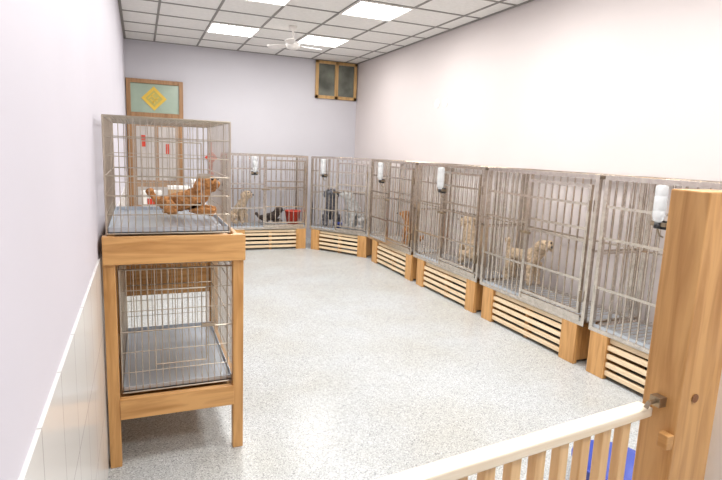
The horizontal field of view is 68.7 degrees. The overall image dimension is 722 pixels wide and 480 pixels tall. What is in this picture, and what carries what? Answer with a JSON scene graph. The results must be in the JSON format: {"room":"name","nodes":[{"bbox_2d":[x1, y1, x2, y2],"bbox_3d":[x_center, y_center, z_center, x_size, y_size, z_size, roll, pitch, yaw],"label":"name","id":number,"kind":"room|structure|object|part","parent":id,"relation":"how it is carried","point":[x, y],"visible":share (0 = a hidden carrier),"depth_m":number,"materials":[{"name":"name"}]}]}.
{"room":"dog kennel","nodes":[
{"label":"dog kennel","id":0,"kind":"room"},
{"bbox_2d":[0,0,127,479],"bbox_3d":[-1.621,-0.602,3.279,0.100,2.980,10.200,-2,10,-22],"label":"wall","id":1,"kind":"structure","parent":0,"point":[62,68],"depth_m":1.07,"materials":[{"name":"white paint"}]},
{"bbox_2d":[18,177,128,479],"bbox_3d":[-1.612,0.372,3.462,0.008,1.000,10.000,-2,10,-22],"label":"wainscoting","id":2,"kind":"structure","parent":1,"relation":"attached to","point":[71,441],"depth_m":1.48,"materials":[{"name":"wood"}]},
{"bbox_2d":[124,39,357,237],"bbox_3d":[-1.816,-1.494,8.586,3.640,2.980,0.100,-2,10,-22],"label":"wall","id":3,"kind":"structure","parent":0,"point":[271,106],"depth_m":8.51,"materials":[{"name":"paint"}]},
{"bbox_2d":[130,82,178,113],"bbox_3d":[-3.071,-2.107,7.877,0.670,0.420,0.020,-2,10,-22],"label":"glass","id":4,"kind":"object","parent":3,"relation":"attached to","point":[138,90],"visible":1,"depth_m":7.87,"materials":[{"name":"glass"}]},
{"bbox_2d":[141,87,166,110],"bbox_3d":[-3.079,-2.104,7.856,0.354,0.354,0.011,-2,10,-22],"label":"diamond sign","id":5,"kind":"object","parent":4,"relation":"attached to","point":[153,97],"visible":1,"depth_m":7.85,"materials":[{"name":"gold metal"}]},
{"bbox_2d":[126,77,183,205],"bbox_3d":[-3.106,-1.174,8.023,0.790,2.430,0.050,-2,10,-22],"label":"frame","id":6,"kind":"object","parent":3,"relation":"attached to","point":[128,80],"visible":0.63,"depth_m":7.87,"materials":[{"name":"brown wood"}]},
{"bbox_2d":[131,124,179,204],"bbox_3d":[-3.117,-0.903,8.067,0.670,1.880,0.041,-2,10,-22],"label":"leaf","id":7,"kind":"object","parent":3,"relation":"attached to","point":[165,131],"visible":0.32,"depth_m":7.99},
{"bbox_2d":[315,60,357,100],"bbox_3d":[-0.415,-2.674,8.876,0.730,0.605,0.045,-2,10,-22],"label":"frame","id":8,"kind":"object","parent":3,"relation":"attached to","point":[336,64],"visible":1,"depth_m":8.85,"materials":[{"name":"brown wood"}]},
{"bbox_2d":[121,0,527,62],"bbox_3d":[0.169,-2.168,3.741,3.840,0.100,10.200,-2,10,-22],"label":"ceiling","id":9,"kind":"structure","parent":0,"point":[462,7],"depth_m":6.25,"materials":[{"name":"tile"}]},
{"bbox_2d":[206,22,260,37],"bbox_3d":[-1.637,-2.680,6.739,0.600,0.020,0.600,-2,10,-22],"label":"frame","id":10,"kind":"object","parent":9,"relation":"attached to","point":[211,23],"visible":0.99,"depth_m":6.61,"materials":[{"name":"white paint"}]},
{"bbox_2d":[208,23,257,36],"bbox_3d":[-1.637,-2.681,6.739,0.560,0.005,0.560,-2,10,-22],"label":"diffuser","id":11,"kind":"object","parent":10,"relation":"attached to","point":[213,28],"visible":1,"depth_m":6.74,"materials":[{"name":"white plastic"}]},
{"bbox_2d":[245,0,290,5],"bbox_3d":[-0.952,-2.380,5.102,0.600,0.020,0.600,-2,10,-22],"label":"frame","id":12,"kind":"object","parent":9,"relation":"attached to","point":[288,1],"visible":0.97,"depth_m":5.38,"materials":[{"name":"white paint"}]},
{"bbox_2d":[253,0,287,4],"bbox_3d":[-0.952,-2.380,5.102,0.560,0.005,0.560,-2,10,-22],"label":"diffuser","id":13,"kind":"object","parent":12,"relation":"attached to","point":[281,2],"visible":1,"depth_m":5.35,"materials":[{"name":"white plastic"}]},
{"bbox_2d":[267,25,321,49],"bbox_3d":[-0.766,-2.468,6.458,0.638,0.274,0.681,-2,10,-22],"label":"ceiling fan","id":14,"kind":"object","parent":9,"relation":"hanging from","point":[291,44],"depth_m":6.43,"materials":[{"name":"white plastic"}]},
{"bbox_2d":[297,34,350,47],"bbox_3d":[-0.528,-2.711,7.197,0.600,0.020,0.600,-2,10,-22],"label":"frame","id":15,"kind":"object","parent":9,"relation":"attached to","point":[334,38],"visible":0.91,"depth_m":7.09,"materials":[{"name":"white paint"}]},
{"bbox_2d":[298,35,347,46],"bbox_3d":[-0.528,-2.712,7.197,0.560,0.005,0.560,-2,10,-22],"label":"diffuser","id":16,"kind":"object","parent":15,"relation":"attached to","point":[308,37],"visible":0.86,"depth_m":7.20,"materials":[{"name":"white plastic"}]},
{"bbox_2d":[118,0,533,63],"bbox_3d":[0.164,-2.116,3.755,3.640,0.007,10.013,-2,10,-22],"label":"grid","id":17,"kind":"object","parent":9,"relation":"attached to","point":[119,1],"visible":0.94,"depth_m":6.34,"materials":[{"name":"grey metal"}]},
{"bbox_2d":[343,2,410,19],"bbox_3d":[0.157,-2.411,5.560,0.560,0.005,0.560,-2,10,-22],"label":"diffuser","id":18,"kind":"object","parent":17,"relation":"on","point":[361,4],"visible":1,"depth_m":5.55,"materials":[{"name":"white plastic"}]},
{"bbox_2d":[339,0,414,21],"bbox_3d":[0.157,-2.410,5.560,0.600,0.020,0.600,-2,10,-22],"label":"frame","id":19,"kind":"object","parent":9,"relation":"attached to","point":[359,1],"visible":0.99,"depth_m":5.48,"materials":[{"name":"white paint"}]},
{"bbox_2d":[108,237,645,479],"bbox_3d":[0.044,0.868,4.246,3.840,0.100,10.200,-2,10,-22],"label":"floor","id":20,"kind":"structure","parent":0,"point":[354,368],"depth_m":3.51,"materials":[{"name":"stone"}]},
{"bbox_2d":[101,211,245,467],"bbox_3d":[-1.049,0.434,2.939,0.615,1.095,1.040,-2,10,-22],"label":"wooden rack","id":21,"kind":"object","parent":20,"relation":"on","point":[129,250],"visible":0.57,"depth_m":2.48,"materials":[{"name":"brown wood"}]},
{"bbox_2d":[101,114,230,234],"bbox_3d":[-1.021,-0.354,2.761,0.539,0.518,0.890,-2,10,-22],"label":"cage","id":22,"kind":"object","parent":21,"relation":"on","point":[145,219],"visible":0.94,"depth_m":2.49,"materials":[{"name":"metal"}]},
{"bbox_2d":[108,206,228,232],"bbox_3d":[-1.033,-0.120,2.805,0.520,0.024,0.862,-2,10,-22],"label":"tray","id":23,"kind":"object","parent":22,"relation":"on","point":[190,225],"depth_m":2.63,"materials":[{"name":"metal"}]},
{"bbox_2d":[145,176,222,215],"bbox_3d":[-0.936,-0.243,2.832,0.414,0.215,0.200,1,10,-9],"label":"dog","id":24,"kind":"object","parent":22,"relation":"in","point":[206,186],"visible":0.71,"depth_m":2.79},
{"bbox_2d":[117,261,231,393],"bbox_3d":[-1.036,0.349,2.923,0.519,0.600,0.900,-2,10,-22],"label":"cage","id":25,"kind":"object","parent":21,"relation":"on","point":[156,357],"visible":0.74,"depth_m":2.76,"materials":[{"name":"metal"}]},
{"bbox_2d":[124,321,231,391],"bbox_3d":[-1.050,0.625,2.974,0.500,0.024,0.872,-2,10,-22],"label":"tray","id":26,"kind":"object","parent":25,"relation":"on","point":[223,372],"depth_m":2.87,"materials":[{"name":"metal"}]},
{"bbox_2d":[235,229,305,248],"bbox_3d":[-1.454,-0.055,8.172,1.080,0.310,0.550,-2,10,-22],"label":"stand","id":27,"kind":"object","parent":20,"relation":"on","point":[296,237],"visible":0.58,"depth_m":8.01,"materials":[{"name":"brown wood"}]},
{"bbox_2d":[222,152,307,229],"bbox_3d":[-1.471,-0.749,8.037,1.200,1.100,0.650,-2,10,-22],"label":"cage","id":28,"kind":"object","parent":27,"relation":"on","point":[246,225],"visible":0.8,"depth_m":7.89,"materials":[{"name":"metal"}]},
{"bbox_2d":[231,190,253,223],"bbox_3d":[-1.834,-0.501,7.954,0.535,0.501,0.253,5,10,17],"label":"dog","id":29,"kind":"object","parent":28,"relation":"in","point":[244,192],"visible":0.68,"depth_m":7.88},
{"bbox_2d":[251,156,257,178],"bbox_3d":[-1.530,-1.043,7.610,0.100,0.325,0.097,-2,10,-22],"label":"water bottle","id":30,"kind":"object","parent":28,"relation":"attached to","point":[255,158],"visible":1,"depth_m":7.57,"materials":[{"name":"plastic"}]},
{"bbox_2d":[255,207,283,221],"bbox_3d":[-1.424,-0.396,8.221,0.454,0.245,0.232,0,10,-13],"label":"dog","id":31,"kind":"object","parent":28,"relation":"in","point":[278,212],"visible":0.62,"depth_m":8.18},
{"bbox_2d":[285,209,300,223],"bbox_3d":[-1.055,-0.358,8.157,0.257,0.200,0.257,-2,10,-22],"label":"basin","id":32,"kind":"object","parent":28,"relation":"in","point":[296,212],"visible":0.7,"depth_m":8.07,"materials":[{"name":"plastic"}]},
{"bbox_2d":[311,229,371,257],"bbox_3d":[-0.237,0.019,8.026,1.000,0.310,0.420,8,11,32],"label":"stand","id":33,"kind":"object","parent":20,"relation":"on","point":[322,239],"visible":0.77,"depth_m":7.87,"materials":[{"name":"brown wood"}]},
{"bbox_2d":[310,156,387,236],"bbox_3d":[-0.211,-0.675,7.906,1.060,1.100,0.510,8,11,32],"label":"cage","id":34,"kind":"object","parent":33,"relation":"on","point":[344,229],"visible":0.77,"depth_m":7.77,"materials":[{"name":"metal"}]},
{"bbox_2d":[320,159,327,180],"bbox_3d":[-0.548,-1.030,7.778,0.100,0.325,0.097,8,11,32],"label":"water bottle","id":35,"kind":"object","parent":34,"relation":"attached to","point":[323,161],"visible":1,"depth_m":7.74,"materials":[{"name":"plastic"}]},
{"bbox_2d":[322,189,341,225],"bbox_3d":[-0.447,-0.505,8.088,0.302,0.581,0.631,3,9,2],"label":"dog","id":36,"kind":"object","parent":34,"relation":"in","point":[325,223],"visible":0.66,"depth_m":7.97},
{"bbox_2d":[337,190,373,229],"bbox_3d":[-0.085,-0.456,7.884,0.631,0.581,0.302,-3,11,-27],"label":"dog","id":37,"kind":"object","parent":34,"relation":"in","point":[342,193],"visible":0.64,"depth_m":7.79},
{"bbox_2d":[371,240,416,280],"bbox_3d":[0.577,0.237,6.920,0.440,0.310,1.170,-2,10,-22],"label":"stand","id":38,"kind":"object","parent":20,"relation":"on","point":[381,252],"visible":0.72,"depth_m":6.79,"materials":[{"name":"brown wood"}]},
{"bbox_2d":[368,159,450,254],"bbox_3d":[0.566,-0.471,6.874,0.520,1.100,1.290,-2,10,-22],"label":"cage","id":39,"kind":"object","parent":38,"relation":"on","point":[392,240],"visible":0.84,"depth_m":6.68,"materials":[{"name":"metal"}]},
{"bbox_2d":[378,162,385,186],"bbox_3d":[0.266,-0.853,6.914,0.097,0.325,0.100,-2,10,-22],"label":"water bottle","id":40,"kind":"object","parent":39,"relation":"attached to","point":[380,164],"visible":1,"depth_m":6.88,"materials":[{"name":"plastic"}]},
{"bbox_2d":[397,211,423,243],"bbox_3d":[0.638,-0.157,6.740,0.216,0.419,0.442,-6,13,-42],"label":"dog","id":41,"kind":"object","parent":39,"relation":"in","point":[402,211],"visible":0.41,"depth_m":6.73},
{"bbox_2d":[416,258,482,312],"bbox_3d":[1.075,0.456,5.729,0.440,0.310,1.170,-2,10,-22],"label":"stand","id":42,"kind":"object","parent":20,"relation":"on","point":[427,274],"visible":0.62,"depth_m":5.57,"materials":[{"name":"brown wood"}]},
{"bbox_2d":[413,162,525,282],"bbox_3d":[1.080,-0.246,5.646,0.520,1.100,1.290,-2,10,-22],"label":"cage","id":43,"kind":"object","parent":42,"relation":"on","point":[470,270],"visible":0.8,"depth_m":5.49,"materials":[{"name":"metal"}]},
{"bbox_2d":[437,167,446,197],"bbox_3d":[0.844,-0.599,5.532,0.097,0.325,0.100,-2,10,-22],"label":"water bottle","id":44,"kind":"object","parent":43,"relation":"attached to","point":[441,170],"visible":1,"depth_m":5.50,"materials":[{"name":"plastic"}]},
{"bbox_2d":[457,216,481,262],"bbox_3d":[1.171,0.005,5.650,0.259,0.503,0.525,1,10,-8],"label":"dog","id":45,"kind":"object","parent":43,"relation":"in","point":[465,217],"visible":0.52,"depth_m":5.63},
{"bbox_2d":[375,401,652,479],"bbox_3d":[0.147,0.896,1.169,1.372,0.862,0.044,-3,11,-28],"label":"wooden gate fence","id":46,"kind":"object","parent":20,"relation":"on","point":[483,461],"visible":0.99,"depth_m":1.26,"materials":[{"name":"beige wood"}]},
{"bbox_3d":[0.164,0.485,1.101,1.372,0.027,0.044,-3,11,-28],"label":"rail","id":47,"kind":"part","parent":46,"relation":"part of","materials":[{"name":"beige wood"}]},
{"bbox_2d":[481,286,590,363],"bbox_3d":[1.570,0.673,4.546,0.440,0.310,1.170,-2,10,-22],"label":"stand","id":48,"kind":"object","parent":20,"relation":"on","point":[573,342],"visible":0.68,"depth_m":4.35,"materials":[{"name":"brown wood"}]},
{"bbox_2d":[480,167,647,326],"bbox_3d":[1.590,-0.022,4.427,0.520,1.100,1.290,-2,10,-22],"label":"cage","id":49,"kind":"object","parent":48,"relation":"on","point":[574,310],"visible":0.87,"depth_m":4.25,"materials":[{"name":"metal"}]},
{"bbox_2d":[502,237,552,285],"bbox_3d":[1.536,0.187,4.839,0.180,0.432,0.569,-4,11,-32],"label":"dog","id":50,"kind":"object","parent":49,"relation":"in","point":[543,242],"visible":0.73,"depth_m":4.77},
{"bbox_2d":[571,440,635,479],"bbox_3d":[1.173,1.093,2.473,0.364,0.130,0.364,-2,10,-22],"label":"plastic tub","id":51,"kind":"object","parent":20,"relation":"on","point":[630,458],"visible":0.14,"depth_m":2.56,"materials":[{"name":"blue plastic"}]},
{"bbox_2d":[586,330,648,393],"bbox_3d":[2.065,0.890,3.364,0.440,0.310,1.170,-2,10,-22],"label":"stand","id":52,"kind":"object","parent":20,"relation":"on","point":[607,356],"visible":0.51,"depth_m":3.66,"materials":[{"name":"brown wood"}]},
{"bbox_2d":[588,176,721,353],"bbox_3d":[2.100,0.202,3.208,0.520,1.100,1.290,-2,10,-22],"label":"cage","id":53,"kind":"object","parent":52,"relation":"on","point":[635,333],"visible":0.62,"depth_m":3.63,"materials":[{"name":"metal"}]},
{"bbox_2d":[650,185,668,237],"bbox_3d":[1.819,-0.172,3.204,0.097,0.325,0.100,-2,10,-22],"label":"water bottle","id":54,"kind":"object","parent":53,"relation":"attached to","point":[661,191],"visible":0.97,"depth_m":3.17,"materials":[{"name":"plastic"}]},
{"bbox_2d":[632,189,721,479],"bbox_3d":[0.831,0.585,1.445,0.210,1.440,0.109,-2,10,-22],"label":"gate post","id":55,"kind":"object","parent":20,"relation":"on","point":[684,367],"depth_m":1.37,"materials":[{"name":"brown wood"}]},
{"bbox_2d":[704,371,721,479],"bbox_3d":[1.053,0.814,1.525,0.130,0.980,0.100,-2,10,-22],"label":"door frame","id":56,"kind":"structure","parent":20,"relation":"on","point":[713,471],"depth_m":1.48,"materials":[{"name":"white paint"}]},
{"bbox_3d":[-2.353,-0.039,6.540,0.850,0.740,0.500,-2,10,-22],"label":"wooden side table","id":57,"kind":"object","parent":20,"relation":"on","visible":0},
{"bbox_2d":[143,190,161,203],"bbox_3d":[-2.510,-0.489,6.325,0.232,0.202,0.232,-2,10,-22],"label":"storage box","id":58,"kind":"object","parent":57,"relation":"on","point":[159,191],"visible":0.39,"depth_m":6.22,"materials":[{"name":"white paint"}]},
{"bbox_2d":[167,185,189,194],"bbox_3d":[-2.226,-0.528,6.448,0.252,0.262,0.252,-2,10,-22],"label":"storage box","id":59,"kind":"object","parent":57,"relation":"on","point":[168,186],"visible":0.33,"depth_m":6.33,"materials":[{"name":"white paint"}]},
{"bbox_2d":[353,0,721,324],"bbox_3d":[1.834,-0.698,4.707,0.100,2.980,10.200,-2,10,-22],"label":"wall","id":60,"kind":"structure","parent":0,"point":[620,87],"depth_m":4.67,"materials":[{"name":"paint"}]}
]}

